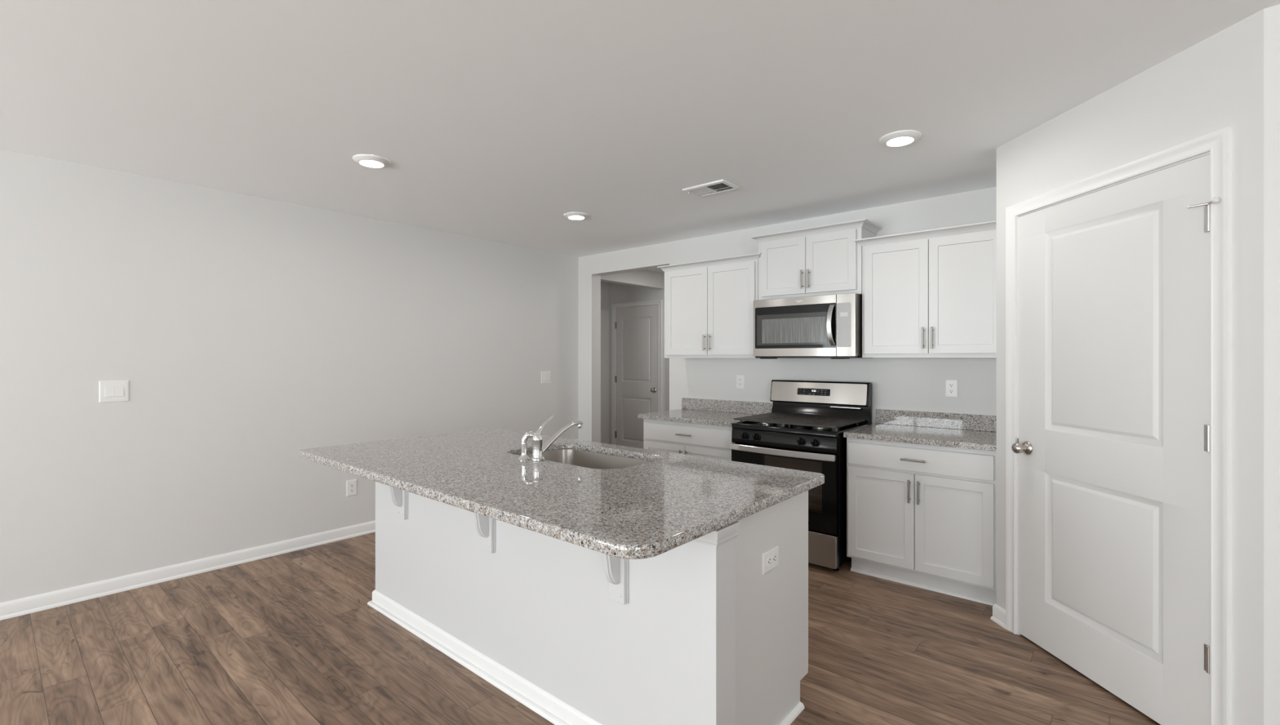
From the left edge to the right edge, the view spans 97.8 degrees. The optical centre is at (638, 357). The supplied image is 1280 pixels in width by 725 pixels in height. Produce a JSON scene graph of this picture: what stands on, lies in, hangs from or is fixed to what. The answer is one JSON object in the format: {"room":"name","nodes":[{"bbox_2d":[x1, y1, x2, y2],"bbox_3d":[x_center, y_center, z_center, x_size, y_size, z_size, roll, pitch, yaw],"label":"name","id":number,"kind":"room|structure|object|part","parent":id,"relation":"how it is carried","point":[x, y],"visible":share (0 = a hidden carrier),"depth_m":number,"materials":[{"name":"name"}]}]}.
{"room":"kitchen","nodes":[
{"label":"kitchen","id":0,"kind":"room"},
{"bbox_2d":[0,149,664,602],"bbox_3d":[-2.599,0.138,3.828,0.173,2.438,11.950,0,0,40],"label":"wall","id":1,"kind":"structure","parent":0,"point":[247,334],"depth_m":3.61,"materials":[{"name":"white paint"}]},
{"bbox_2d":[98,380,128,402],"bbox_3d":[-3.025,0.195,3.222,0.011,0.123,0.127,0,0,40],"label":"light switch","id":2,"kind":"object","parent":1,"relation":"attached to","point":[109,391],"visible":1,"depth_m":3.22,"materials":[{"name":"white plastic"}]},
{"bbox_2d":[0,520,375,620],"bbox_3d":[-3.482,1.315,2.680,0.019,0.085,8.758,0,0,40],"label":"baseboard","id":3,"kind":"structure","parent":1,"relation":"attached to","point":[20,606],"depth_m":3.40,"materials":[{"name":"white paint"}]},
{"bbox_2d":[346,479,356,496],"bbox_3d":[-2.169,0.986,4.227,0.008,0.118,0.074,0,0,40],"label":"wall outlet","id":4,"kind":"object","parent":1,"relation":"attached to","point":[351,485],"visible":1,"depth_m":4.22,"materials":[{"name":"white plastic"}]},
{"bbox_2d":[541,371,550,383],"bbox_3d":[-0.937,0.203,5.669,0.011,0.123,0.122,0,0,40],"label":"light switch","id":5,"kind":"object","parent":1,"relation":"attached to","point":[545,375],"visible":1,"depth_m":5.67,"materials":[{"name":"white plastic"}]},
{"bbox_2d":[0,532,1160,724],"bbox_3d":[-0.297,1.417,1.962,10.200,0.120,12.200,0,0,40],"label":"floor","id":6,"kind":"structure","parent":0,"point":[294,637],"depth_m":2.47,"materials":[{"name":"brown wood"}]},
{"bbox_2d":[367,481,808,724],"bbox_3d":[-0.432,0.931,2.571,2.268,0.853,0.962,0,0,40],"label":"kitchen island","id":7,"kind":"object","parent":6,"relation":"on","point":[695,632],"visible":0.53,"depth_m":2.04,"materials":[{"name":"white paint"}]},
{"bbox_3d":[-0.583,1.348,2.393,2.268,0.018,0.144,0,0,40],"label":"shoe moulding","id":8,"kind":"part","parent":7,"relation":"part of","materials":[{"name":"white paint"}]},
{"bbox_3d":[-0.578,1.318,2.400,2.232,0.078,0.126,0,0,40],"label":"moulding","id":9,"kind":"part","parent":7,"relation":"part of","materials":[{"name":"white paint"}]},
{"bbox_2d":[298,427,824,559],"bbox_3d":[-0.489,0.487,2.547,2.288,0.035,1.180,0,0,40],"label":"island countertop","id":10,"kind":"structure","parent":7,"relation":"on","point":[660,505],"depth_m":2.08,"materials":[{"name":"stone"}]},
{"bbox_2d":[517,431,535,460],"bbox_3d":[-0.517,0.405,2.585,0.083,0.128,0.056,0,0,-37],"label":"sprayer","id":11,"kind":"object","parent":10,"relation":"on","point":[523,456],"visible":0.94,"depth_m":2.57,"materials":[{"name":"silver metal"}]},
{"bbox_2d":[530,415,582,461],"bbox_3d":[-0.381,0.370,2.654,0.062,0.198,0.309,0,0,40],"label":"kitchen faucet","id":12,"kind":"object","parent":10,"relation":"on","point":[538,449],"visible":1,"depth_m":2.56,"materials":[{"name":"silver metal"}]},
{"bbox_3d":[-0.439,0.321,2.586,0.037,0.102,0.112,0,0,40],"label":"lever handle","id":13,"kind":"part","parent":12,"relation":"part of","materials":[{"name":"silver metal"}]},
{"bbox_3d":[-0.369,0.381,2.667,0.030,0.139,0.274,0,0,40],"label":"spout","id":14,"kind":"part","parent":12,"relation":"part of","materials":[{"name":"silver metal"}]},
{"bbox_2d":[527,448,651,469],"bbox_3d":[-0.265,0.600,2.705,0.761,0.190,0.454,0,0,40],"label":"undermount sink","id":15,"kind":"object","parent":10,"relation":"in","point":[570,456],"visible":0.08,"depth_m":2.98,"materials":[{"name":"silver metal"}]},
{"bbox_3d":[-0.578,0.532,2.400,2.232,0.050,0.126,0,0,40],"label":"moulding","id":16,"kind":"part","parent":7,"relation":"part of","materials":[{"name":"white paint"}]},
{"bbox_2d":[762,545,778,574],"bbox_3d":[0.471,0.717,1.980,0.008,0.074,0.118,0,0,40],"label":"wall outlet","id":17,"kind":"object","parent":7,"relation":"attached to","point":[771,557],"visible":1,"depth_m":1.97,"materials":[{"name":"white plastic"}]},
{"bbox_2d":[767,556,771,566],"bbox_3d":[0.460,0.717,1.963,0.002,0.034,0.028,0,0,40],"label":"receptacle","id":18,"kind":"object","parent":17,"relation":"attached to","point":[769,558],"depth_m":1.96,"materials":[{"name":"grey plastic"}]},
{"bbox_2d":[772,553,776,563],"bbox_3d":[0.486,0.717,1.993,0.002,0.034,0.028,0,0,40],"label":"receptacle","id":19,"kind":"object","parent":17,"relation":"attached to","point":[774,555],"depth_m":1.99,"materials":[{"name":"grey plastic"}]},
{"bbox_3d":[0.459,1.348,1.959,0.018,0.018,0.548,0,0,40],"label":"shoe moulding","id":20,"kind":"part","parent":7,"relation":"part of","materials":[{"name":"white paint"}]},
{"bbox_2d":[643,418,733,460],"bbox_3d":[0.557,0.929,4.553,0.879,0.856,0.664,0,0,40],"label":"base cabinet","id":21,"kind":"object","parent":6,"relation":"on","point":[709,441],"visible":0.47,"depth_m":4.31,"materials":[{"name":"white wood"}]},
{"bbox_3d":[0.209,0.962,4.473,0.412,0.560,0.019,0,0,40],"label":"door","id":22,"kind":"part","parent":21,"relation":"part of","materials":[{"name":"white wood"}]},
{"bbox_3d":[0.350,0.598,4.316,0.134,0.011,0.036,0,0,40],"label":"handle","id":23,"kind":"part","parent":21,"relation":"part of","materials":[{"name":"silver metal"}]},
{"bbox_3d":[0.371,0.598,4.335,0.838,0.135,0.019,0,0,40],"label":"drawer","id":24,"kind":"part","parent":21,"relation":"part of","materials":[{"name":"white wood"}]},
{"bbox_2d":[637,408,755,426],"bbox_3d":[0.551,0.485,4.572,0.924,0.032,0.644,0,0,40],"label":"countertop","id":25,"kind":"structure","parent":21,"relation":"on","point":[687,415],"depth_m":4.49,"materials":[{"name":"stone"}]},
{"bbox_3d":[0.529,0.962,4.200,0.422,0.560,0.019,0,0,40],"label":"door","id":26,"kind":"part","parent":21,"relation":"part of","materials":[{"name":"white wood"}]},
{"bbox_2d":[729,379,871,570],"bbox_3d":[1.152,0.767,3.973,0.762,1.180,0.720,0,0,40],"label":"gas range","id":27,"kind":"object","parent":6,"relation":"on","point":[804,428],"visible":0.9,"depth_m":3.76,"materials":[{"name":"black metal"}]},
{"bbox_3d":[0.913,0.469,4.006,0.108,0.015,0.108,0,0,40],"label":"burner","id":28,"kind":"part","parent":27,"relation":"part of","materials":[{"name":"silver metal"}]},
{"bbox_3d":[0.930,0.629,3.716,0.748,0.043,0.042,0,0,40],"label":"door handle","id":29,"kind":"part","parent":27,"relation":"part of","materials":[{"name":"silver metal"}]},
{"bbox_3d":[0.966,0.862,3.758,0.756,0.499,0.040,0,0,40],"label":"oven door","id":30,"kind":"part","parent":27,"relation":"part of","materials":[{"name":"black glass"}]},
{"bbox_3d":[0.968,0.553,3.758,0.756,0.105,0.047,0,0,40],"label":"knob panel","id":31,"kind":"part","parent":27,"relation":"part of","materials":[{"name":"black metal"}]},
{"bbox_2d":[731,416,868,437],"bbox_3d":[1.147,0.483,3.966,0.762,0.032,0.600,0,0,40],"label":"cooktop","id":32,"kind":"object","parent":27,"relation":"in","point":[749,426],"depth_m":3.77,"materials":[{"name":"black metal"}]},
{"bbox_3d":[1.319,0.259,4.204,0.255,0.051,0.010,0,0,40],"label":"display panel","id":33,"kind":"part","parent":27,"relation":"part of","materials":[{"name":"black glass"}]},
{"bbox_3d":[1.223,0.469,3.741,0.116,0.015,0.116,0,0,40],"label":"burner","id":34,"kind":"part","parent":27,"relation":"part of","materials":[{"name":"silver metal"}]},
{"bbox_3d":[0.965,1.224,3.755,0.758,0.206,0.046,0,0,40],"label":"drawer","id":35,"kind":"part","parent":27,"relation":"part of","materials":[{"name":"silver metal"}]},
{"bbox_2d":[846,437,995,605],"bbox_3d":[1.814,0.929,3.481,0.825,0.856,0.664,0,0,40],"label":"base cabinet","id":36,"kind":"object","parent":6,"relation":"on","point":[922,516],"visible":0.91,"depth_m":3.23,"materials":[{"name":"white wood"}]},
{"bbox_3d":[1.471,0.962,3.396,0.384,0.560,0.019,0,0,40],"label":"door","id":37,"kind":"part","parent":36,"relation":"part of","materials":[{"name":"white wood"}]},
{"bbox_3d":[1.583,0.781,3.264,0.012,0.134,0.036,0,0,40],"label":"handle","id":38,"kind":"part","parent":36,"relation":"part of","materials":[{"name":"silver metal"}]},
{"bbox_3d":[1.600,0.598,3.250,0.134,0.011,0.036,0,0,40],"label":"handle","id":39,"kind":"part","parent":36,"relation":"part of","materials":[{"name":"silver metal"}]},
{"bbox_3d":[1.622,0.781,3.231,0.012,0.134,0.036,0,0,40],"label":"handle","id":40,"kind":"part","parent":36,"relation":"part of","materials":[{"name":"silver metal"}]},
{"bbox_2d":[843,422,995,451],"bbox_3d":[1.818,0.485,3.491,0.835,0.032,0.644,0,0,40],"label":"countertop","id":41,"kind":"structure","parent":36,"relation":"on","point":[943,437],"depth_m":3.39,"materials":[{"name":"stone"}]},
{"bbox_3d":[1.622,0.598,3.267,0.782,0.135,0.019,0,0,40],"label":"drawer","id":42,"kind":"part","parent":36,"relation":"part of","materials":[{"name":"white wood"}]},
{"bbox_3d":[1.666,1.348,3.299,0.812,0.018,0.018,0,0,40],"label":"shoe moulding","id":43,"kind":"part","parent":36,"relation":"part of","materials":[{"name":"white paint"}]},
{"bbox_3d":[1.770,0.962,3.141,0.394,0.560,0.019,0,0,40],"label":"door","id":44,"kind":"part","parent":36,"relation":"part of","materials":[{"name":"white wood"}]},
{"bbox_2d":[600,281,608,444],"bbox_3d":[-0.858,0.138,7.346,0.120,2.438,1.476,0,0,40],"label":"wall","id":45,"kind":"structure","parent":0,"point":[604,285],"depth_m":7.71,"materials":[{"name":"white paint"}]},
{"bbox_2d":[608,282,669,444],"bbox_3d":[0.003,0.138,7.503,0.985,2.438,0.120,0,0,40],"label":"wall","id":46,"kind":"structure","parent":0,"point":[618,293],"depth_m":7.44,"materials":[{"name":"white paint"}]},
{"bbox_2d":[614,305,657,448],"bbox_3d":[-0.042,0.333,7.439,0.755,2.024,0.106,0,0,40],"label":"door","id":47,"kind":"structure","parent":46,"relation":"in","point":[636,377],"depth_m":7.47,"materials":[{"name":"white paint"}]},
{"bbox_2d":[611,299,662,444],"bbox_3d":[-0.032,0.308,7.443,0.872,2.099,0.016,0,0,40],"label":"trim","id":48,"kind":"structure","parent":46,"relation":"attached to","point":[659,302],"depth_m":7.57,"materials":[{"name":"white paint"}]},
{"bbox_2d":[0,0,1279,272],"bbox_3d":[-0.297,-1.141,1.962,10.200,0.120,12.200,0,0,40],"label":"ceiling","id":49,"kind":"structure","parent":0,"point":[498,121],"depth_m":2.33,"materials":[{"name":"white paint"}]},
{"bbox_2d":[352,154,390,168],"bbox_3d":[-1.463,-1.070,3.062,0.188,0.021,0.188,0,0,40],"label":"recessed light","id":50,"kind":"object","parent":49,"relation":"in","point":[366,160],"visible":1,"depth_m":3.03,"materials":[{"name":"white plastic"}]},
{"bbox_2d":[359,160,383,167],"bbox_3d":[-1.463,-1.070,3.062,0.120,0.014,0.120,0,0,40],"label":"diffuser","id":51,"kind":"object","parent":50,"relation":"attached to","point":[368,163],"depth_m":3.06,"materials":[{"name":"white plastic"}]},
{"bbox_2d":[564,212,588,220],"bbox_3d":[-0.471,-1.070,4.240,0.188,0.021,0.188,0,0,40],"label":"recessed light","id":52,"kind":"object","parent":49,"relation":"in","point":[571,215],"visible":1,"depth_m":4.20,"materials":[{"name":"white plastic"}]},
{"bbox_2d":[568,215,584,219],"bbox_3d":[-0.471,-1.070,4.240,0.120,0.014,0.120,0,0,40],"label":"diffuser","id":53,"kind":"object","parent":52,"relation":"attached to","point":[571,217],"depth_m":4.24,"materials":[{"name":"white plastic"}]},
{"bbox_2d":[682,179,741,197],"bbox_3d":[0.465,-1.070,3.562,0.310,0.022,0.210,0,0,40],"label":"ceiling vent","id":54,"kind":"object","parent":49,"relation":"in","point":[720,186],"visible":1,"depth_m":3.54,"materials":[{"name":"white plastic"}]},
{"bbox_2d":[879,129,921,146],"bbox_3d":[1.288,-1.070,2.746,0.188,0.021,0.188,0,0,40],"label":"recessed light","id":55,"kind":"object","parent":49,"relation":"in","point":[901,138],"visible":1,"depth_m":2.71,"materials":[{"name":"white plastic"}]},
{"bbox_2d":[886,137,913,146],"bbox_3d":[1.288,-1.070,2.746,0.120,0.014,0.120,0,0,40],"label":"diffuser","id":56,"kind":"object","parent":55,"relation":"attached to","point":[891,141],"depth_m":2.74,"materials":[{"name":"white plastic"}]},
{"bbox_2d":[577,186,995,442],"bbox_3d":[0.935,0.138,4.757,4.044,2.438,0.136,0,0,40],"label":"wall","id":57,"kind":"structure","parent":0,"point":[904,384],"depth_m":4.44,"materials":[{"name":"white paint"}]},
{"bbox_2d":[657,253,761,357],"bbox_3d":[0.652,-0.395,4.672,0.994,0.796,0.359,0,0,40],"label":"upper cabinet","id":58,"kind":"object","parent":57,"relation":"attached to","point":[708,304],"visible":0.88,"depth_m":4.53,"materials":[{"name":"white wood"}]},
{"bbox_3d":[0.407,-0.381,4.705,0.426,0.719,0.019,0,0,40],"label":"door","id":59,"kind":"part","parent":58,"relation":"part of","materials":[{"name":"white wood"}]},
{"bbox_3d":[0.536,-0.122,4.559,0.012,0.134,0.036,0,0,40],"label":"handle","id":60,"kind":"part","parent":58,"relation":"part of","materials":[{"name":"silver metal"}]},
{"bbox_3d":[0.576,-0.122,4.525,0.012,0.134,0.036,0,0,40],"label":"handle","id":61,"kind":"part","parent":58,"relation":"part of","materials":[{"name":"silver metal"}]},
{"bbox_3d":[0.656,-0.772,4.677,0.994,0.042,0.348,0,0,40],"label":"crown moulding","id":62,"kind":"part","parent":58,"relation":"part of","materials":[{"name":"white wood"}]},
{"bbox_3d":[0.734,-0.381,4.426,0.426,0.719,0.019,0,0,40],"label":"door","id":63,"kind":"part","parent":58,"relation":"part of","materials":[{"name":"white wood"}]},
{"bbox_2d":[681,397,773,414],"bbox_3d":[0.753,0.418,4.809,0.924,0.102,0.020,0,0,40],"label":"backsplash","id":64,"kind":"structure","parent":57,"relation":"attached to","point":[713,405],"depth_m":4.79,"materials":[{"name":"stone"}]},
{"bbox_2d":[736,374,744,389],"bbox_3d":[0.862,0.206,4.724,0.074,0.118,0.008,0,0,40],"label":"wall outlet","id":65,"kind":"object","parent":57,"relation":"attached to","point":[740,378],"visible":1,"depth_m":4.72,"materials":[{"name":"white plastic"}]},
{"bbox_2d":[750,218,882,300],"bbox_3d":[1.296,-0.678,4.123,0.862,0.494,0.359,0,0,40],"label":"upper cabinet","id":66,"kind":"object","parent":57,"relation":"attached to","point":[826,260],"visible":0.88,"depth_m":3.98,"materials":[{"name":"white wood"}]},
{"bbox_3d":[1.072,-0.667,4.138,0.354,0.408,0.019,0,0,40],"label":"door","id":67,"kind":"part","parent":66,"relation":"part of","materials":[{"name":"white wood"}]},
{"bbox_3d":[1.175,-0.562,4.014,0.012,0.134,0.036,0,0,40],"label":"handle","id":68,"kind":"part","parent":66,"relation":"part of","materials":[{"name":"silver metal"}]},
{"bbox_3d":[1.213,-0.562,3.981,0.012,0.134,0.036,0,0,40],"label":"handle","id":69,"kind":"part","parent":66,"relation":"part of","materials":[{"name":"silver metal"}]},
{"bbox_2d":[753,293,872,359],"bbox_3d":[1.268,-0.210,4.088,0.760,0.438,0.449,0,0,40],"label":"microwave","id":70,"kind":"object","parent":66,"relation":"attached to","point":[828,326],"visible":0.99,"depth_m":3.91,"materials":[{"name":"grey metal"}]},
{"bbox_3d":[1.115,-0.219,4.008,0.631,0.420,0.035,0,0,40],"label":"door","id":71,"kind":"part","parent":70,"relation":"part of","materials":[{"name":"silver metal"}]},
{"bbox_3d":[1.112,-0.220,3.993,0.613,0.305,0.003,0,0,40],"label":"door glass","id":72,"kind":"part","parent":70,"relation":"part of","materials":[{"name":"black glass"}]},
{"bbox_3d":[1.307,-0.223,3.790,0.047,0.272,0.047,0,0,40],"label":"door handle","id":73,"kind":"part","parent":70,"relation":"part of","materials":[{"name":"silver metal"}]},
{"bbox_3d":[1.405,-0.219,3.760,0.127,0.420,0.035,0,0,40],"label":"control panel","id":74,"kind":"part","parent":70,"relation":"part of","materials":[{"name":"silver metal"}]},
{"bbox_3d":[1.300,-0.904,4.128,0.862,0.042,0.348,0,0,40],"label":"crown moulding","id":75,"kind":"part","parent":66,"relation":"part of","materials":[{"name":"white wood"}]},
{"bbox_3d":[1.345,-0.667,3.905,0.354,0.408,0.019,0,0,40],"label":"door","id":76,"kind":"part","parent":66,"relation":"part of","materials":[{"name":"white wood"}]},
{"bbox_2d":[853,220,995,357],"bbox_3d":[1.894,-0.397,3.613,0.876,0.795,0.359,0,0,40],"label":"upper cabinet","id":77,"kind":"object","parent":57,"relation":"attached to","point":[929,293],"visible":0.77,"depth_m":3.48,"materials":[{"name":"white wood"}]},
{"bbox_3d":[1.670,-0.384,3.627,0.390,0.717,0.019,0,0,40],"label":"door","id":78,"kind":"part","parent":77,"relation":"part of","materials":[{"name":"white wood"}]},
{"bbox_3d":[1.783,-0.123,3.495,0.012,0.134,0.036,0,0,40],"label":"handle","id":79,"kind":"part","parent":77,"relation":"part of","materials":[{"name":"silver metal"}]},
{"bbox_3d":[1.898,-0.774,3.617,0.875,0.042,0.348,0,0,40],"label":"crown moulding","id":80,"kind":"part","parent":77,"relation":"part of","materials":[{"name":"white wood"}]},
{"bbox_3d":[1.822,-0.123,3.462,0.012,0.134,0.036,0,0,40],"label":"handle","id":81,"kind":"part","parent":77,"relation":"part of","materials":[{"name":"silver metal"}]},
{"bbox_3d":[1.972,-0.384,3.370,0.394,0.717,0.019,0,0,40],"label":"door","id":82,"kind":"part","parent":77,"relation":"part of","materials":[{"name":"white wood"}]},
{"bbox_2d":[875,408,995,431],"bbox_3d":[2.020,0.418,3.729,0.835,0.102,0.020,0,0,40],"label":"backsplash","id":83,"kind":"structure","parent":57,"relation":"attached to","point":[913,418],"depth_m":3.73,"materials":[{"name":"stone"}]},
{"bbox_2d":[945,379,957,397],"bbox_3d":[2.071,0.203,3.693,0.074,0.118,0.008,0,0,40],"label":"wall outlet","id":84,"kind":"object","parent":57,"relation":"attached to","point":[951,385],"visible":1,"depth_m":3.69,"materials":[{"name":"white plastic"}]},
{"bbox_2d":[948,382,954,387],"bbox_3d":[2.070,0.184,3.691,0.034,0.028,0.002,0,0,40],"label":"receptacle","id":85,"kind":"object","parent":84,"relation":"attached to","point":[950,384],"depth_m":3.69,"materials":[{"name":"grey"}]},
{"bbox_2d":[948,389,954,393],"bbox_3d":[2.070,0.223,3.691,0.034,0.028,0.002,0,0,40],"label":"receptacle","id":86,"kind":"object","parent":84,"relation":"attached to","point":[950,391],"depth_m":3.69,"materials":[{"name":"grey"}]},
{"bbox_2d":[995,8,1263,724],"bbox_3d":[1.949,0.138,2.311,0.110,2.438,1.155,0,0,-5],"label":"wall","id":87,"kind":"structure","parent":0,"point":[1216,83],"depth_m":1.84,"materials":[{"name":"white paint"}]},
{"bbox_2d":[990,604,1005,628],"bbox_3d":[1.851,1.315,2.848,0.039,0.085,0.110,0,0,-5],"label":"baseboard","id":88,"kind":"structure","parent":87,"relation":"attached to","point":[998,616],"depth_m":2.84,"materials":[{"name":"white paint"}]},
{"bbox_2d":[1011,154,1218,724],"bbox_3d":[1.877,0.329,2.284,0.106,2.031,0.908,0,0,-5],"label":"door","id":89,"kind":"structure","parent":87,"relation":"in","point":[1112,446],"depth_m":2.20,"materials":[{"name":"white paint"}]},
{"bbox_3d":[1.850,0.433,2.674,0.031,0.066,0.066,0,0,-5],"label":"knob","id":90,"kind":"part","parent":89,"relation":"part of","materials":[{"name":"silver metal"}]},
{"bbox_2d":[1005,127,1231,724],"bbox_3d":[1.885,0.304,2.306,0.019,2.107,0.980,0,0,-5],"label":"trim","id":91,"kind":"structure","parent":87,"relation":"attached to","point":[1218,143],"depth_m":1.86,"materials":[{"name":"white paint"}]},
{"bbox_2d":[1263,4,1279,724],"bbox_3d":[3.138,0.138,0.787,3.048,2.438,0.120,0,0,40],"label":"wall","id":92,"kind":"structure","parent":0,"point":[1271,15],"depth_m":1.72,"materials":[{"name":"white paint"}]}
]}

